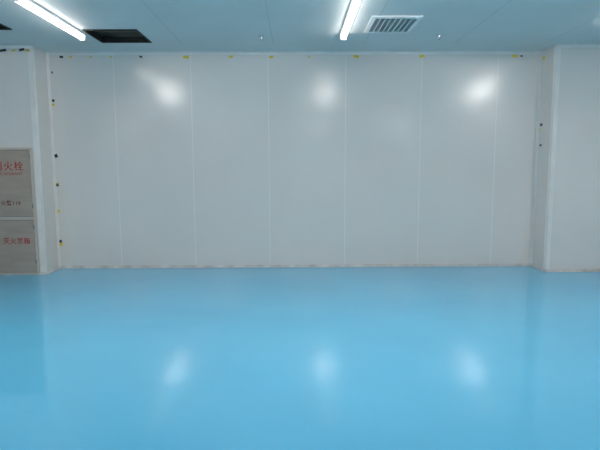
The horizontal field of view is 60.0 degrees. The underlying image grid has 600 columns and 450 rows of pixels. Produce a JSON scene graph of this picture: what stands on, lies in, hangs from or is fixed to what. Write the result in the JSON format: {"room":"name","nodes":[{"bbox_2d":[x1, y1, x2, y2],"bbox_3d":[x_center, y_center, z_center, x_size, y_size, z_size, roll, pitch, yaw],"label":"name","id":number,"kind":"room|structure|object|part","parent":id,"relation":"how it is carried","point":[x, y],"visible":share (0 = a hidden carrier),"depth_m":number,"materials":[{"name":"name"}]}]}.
{"room":"clean room","nodes":[
{"label":"clean room","id":0,"kind":"room"},
{"bbox_2d":[0,47,57,271],"bbox_3d":[-6.259,-0.851,7.209,5.600,3.000,0.711,0,7,0],"label":"wall","id":1,"kind":"structure","parent":0,"point":[15,104],"depth_m":6.84,"materials":[{"name":"white"}]},
{"bbox_2d":[0,48,28,51],"bbox_3d":[-3.685,-2.255,6.700,0.394,0.053,0.003,0,7,0],"label":"scraps","id":2,"kind":"object","parent":1,"relation":"attached to","point":[2,50],"depth_m":6.70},
{"bbox_2d":[0,45,28,48],"bbox_3d":[-6.276,-2.280,6.665,5.570,0.035,0.035,0,7,0],"label":"trim","id":3,"kind":"structure","parent":1,"relation":"attached to","point":[1,46],"depth_m":6.68,"materials":[{"name":"white metal"}]},
{"bbox_2d":[0,148,39,274],"bbox_3d":[-3.874,-0.172,6.926,0.700,1.700,0.049,0,7,0],"label":"cabinet","id":4,"kind":"object","parent":1,"relation":"attached to","point":[19,248],"visible":1,"depth_m":6.93,"materials":[{"name":"beige metal"}]},
{"bbox_3d":[-3.875,-0.547,6.888,0.630,0.875,0.015,0,7,0],"label":"door","id":5,"kind":"part","parent":4,"relation":"part of","materials":[{"name":"metal"}]},
{"bbox_3d":[-3.872,0.287,6.985,0.630,0.705,0.015,0,7,0],"label":"door","id":6,"kind":"part","parent":4,"relation":"part of","materials":[{"name":"metal"}]},
{"bbox_2d":[27,46,47,273],"bbox_3d":[-3.481,-0.824,6.900,0.061,3.000,0.056,0,7,0],"label":"trim","id":7,"kind":"structure","parent":1,"relation":"attached to","point":[31,58],"depth_m":6.87,"materials":[{"name":"white metal"}]},
{"bbox_2d":[46,266,59,273],"bbox_3d":[-3.435,0.628,7.245,0.022,0.035,0.370,0,7,0],"label":"baseboard","id":8,"kind":"structure","parent":1,"relation":"attached to","point":[56,268],"depth_m":7.22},
{"bbox_2d":[46,52,60,267],"bbox_3d":[-3.443,-0.868,7.268,0.030,3.000,0.030,0,7,0],"label":"trim","id":9,"kind":"structure","parent":1,"relation":"attached to","point":[47,54],"depth_m":7.26,"materials":[{"name":"white metal"}]},
{"bbox_2d":[49,54,539,265],"bbox_3d":[-0.061,-0.902,7.460,6.800,3.000,0.301,0,7,0],"label":"wall","id":10,"kind":"structure","parent":0,"point":[368,158],"depth_m":7.31,"materials":[{"name":"white metal"}]},
{"bbox_2d":[51,71,62,245],"bbox_3d":[-3.407,-0.904,7.272,0.056,2.425,0.003,0,7,0],"label":"scraps","id":11,"kind":"object","parent":10,"relation":"attached to","point":[53,100],"visible":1,"depth_m":7.31,"materials":[{"name":"yellow"}]},
{"bbox_2d":[59,55,522,58],"bbox_3d":[-0.113,-2.312,7.141,6.360,0.048,0.003,0,7,0],"label":"scraps","id":12,"kind":"object","parent":10,"relation":"attached to","point":[231,56],"visible":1,"depth_m":7.14,"materials":[{"name":"yellow"}]},
{"bbox_2d":[48,51,540,54],"bbox_3d":[-0.065,-2.355,7.119,6.740,0.035,0.035,0,7,0],"label":"trim","id":13,"kind":"structure","parent":10,"relation":"attached to","point":[251,52],"depth_m":7.12,"materials":[{"name":"white metal"}]},
{"bbox_2d":[61,264,529,268],"bbox_3d":[-0.054,0.589,7.471,6.740,0.035,0.022,0,7,0],"label":"baseboard","id":14,"kind":"structure","parent":10,"relation":"attached to","point":[331,265],"depth_m":7.47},
{"bbox_2d":[0,266,599,449],"bbox_3d":[0.007,1.532,0.011,18.000,0.100,15.665,0,7,0],"label":"floor","id":15,"kind":"structure","parent":0,"point":[471,357],"depth_m":3.98,"materials":[{"name":"blue paint"}]},
{"bbox_2d":[0,0,599,51],"bbox_3d":[-0.004,-1.521,-0.347,18.000,0.051,15.665,0,7,0],"label":"ceiling","id":16,"kind":"structure","parent":0,"point":[170,25],"depth_m":5.72,"materials":[{"name":"grey paint"}]},
{"bbox_2d":[0,23,11,29],"bbox_3d":[-3.578,-2.209,5.622,0.650,0.072,0.500,0,7,0],"label":"rim","id":17,"kind":"object","parent":16,"relation":"attached to","point":[2,27],"visible":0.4,"depth_m":5.85,"materials":[{"name":"black metal"}]},
{"bbox_2d":[10,0,85,40],"bbox_3d":[-2.550,-2.121,5.369,0.090,0.075,1.524,0,7,0],"label":"light","id":18,"kind":"object","parent":16,"relation":"attached to","point":[31,5],"depth_m":5.28,"materials":[{"name":"white plastic"}]},
{"bbox_2d":[82,29,151,42],"bbox_3d":[-2.167,-2.282,6.209,0.620,0.072,0.620,0,7,0],"label":"rim","id":19,"kind":"object","parent":16,"relation":"attached to","point":[143,39],"visible":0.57,"depth_m":6.49,"materials":[{"name":"black metal"}]},
{"bbox_2d":[340,0,362,39],"bbox_3d":[0.520,-2.134,5.393,0.090,0.075,1.524,0,7,0],"label":"light","id":20,"kind":"object","parent":16,"relation":"attached to","point":[354,4],"depth_m":5.30,"materials":[{"name":"white plastic"}]},
{"bbox_2d":[364,15,422,32],"bbox_3d":[1.012,-2.201,5.721,0.530,0.021,0.660,0,7,0],"label":"air diffuser","id":21,"kind":"object","parent":16,"relation":"in","point":[377,23],"depth_m":5.64,"materials":[{"name":"white metal"}]},
{"bbox_3d":[-2.168,-2.542,6.179,0.640,0.470,0.640,0,7,0],"label":"box","id":22,"kind":"object","parent":16,"relation":"attached to","visible":0},
{"bbox_2d":[94,31,141,36],"bbox_3d":[-2.168,-2.363,6.200,0.580,0.110,0.580,0,7,0],"label":"grid slats","id":23,"kind":"object","parent":22,"relation":"attached to","point":[103,33],"visible":0.24,"depth_m":6.32,"materials":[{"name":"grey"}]},
{"bbox_2d":[533,46,599,268],"bbox_3d":[6.141,-0.905,7.304,5.600,3.000,0.711,0,7,0],"label":"wall","id":24,"kind":"structure","parent":0,"point":[575,233],"depth_m":6.97,"materials":[{"name":"white"}]},
{"bbox_2d":[530,51,542,265],"bbox_3d":[3.324,-0.897,7.319,0.030,3.000,0.030,0,7,0],"label":"trim","id":25,"kind":"structure","parent":24,"relation":"attached to","point":[541,52],"depth_m":7.31,"materials":[{"name":"white metal"}]},
{"bbox_2d":[531,264,543,271],"bbox_3d":[3.329,0.598,7.296,0.022,0.035,0.370,0,7,0],"label":"baseboard","id":26,"kind":"structure","parent":24,"relation":"attached to","point":[532,265],"depth_m":7.27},
{"bbox_2d":[543,45,560,271],"bbox_3d":[3.368,-0.854,6.952,0.061,3.000,0.056,0,7,0],"label":"trim","id":27,"kind":"structure","parent":24,"relation":"attached to","point":[557,50],"depth_m":6.93,"materials":[{"name":"white metal"}]},
{"bbox_2d":[545,269,599,271],"bbox_3d":[6.149,0.611,7.106,5.600,0.035,0.022,0,7,0],"label":"baseboard","id":28,"kind":"structure","parent":24,"relation":"attached to","point":[546,270],"depth_m":7.09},
{"bbox_2d":[559,44,599,47],"bbox_3d":[6.153,-2.334,6.760,5.570,0.035,0.035,0,7,0],"label":"trim","id":29,"kind":"structure","parent":24,"relation":"attached to","point":[560,45],"depth_m":6.74,"materials":[{"name":"white metal"}]}
]}

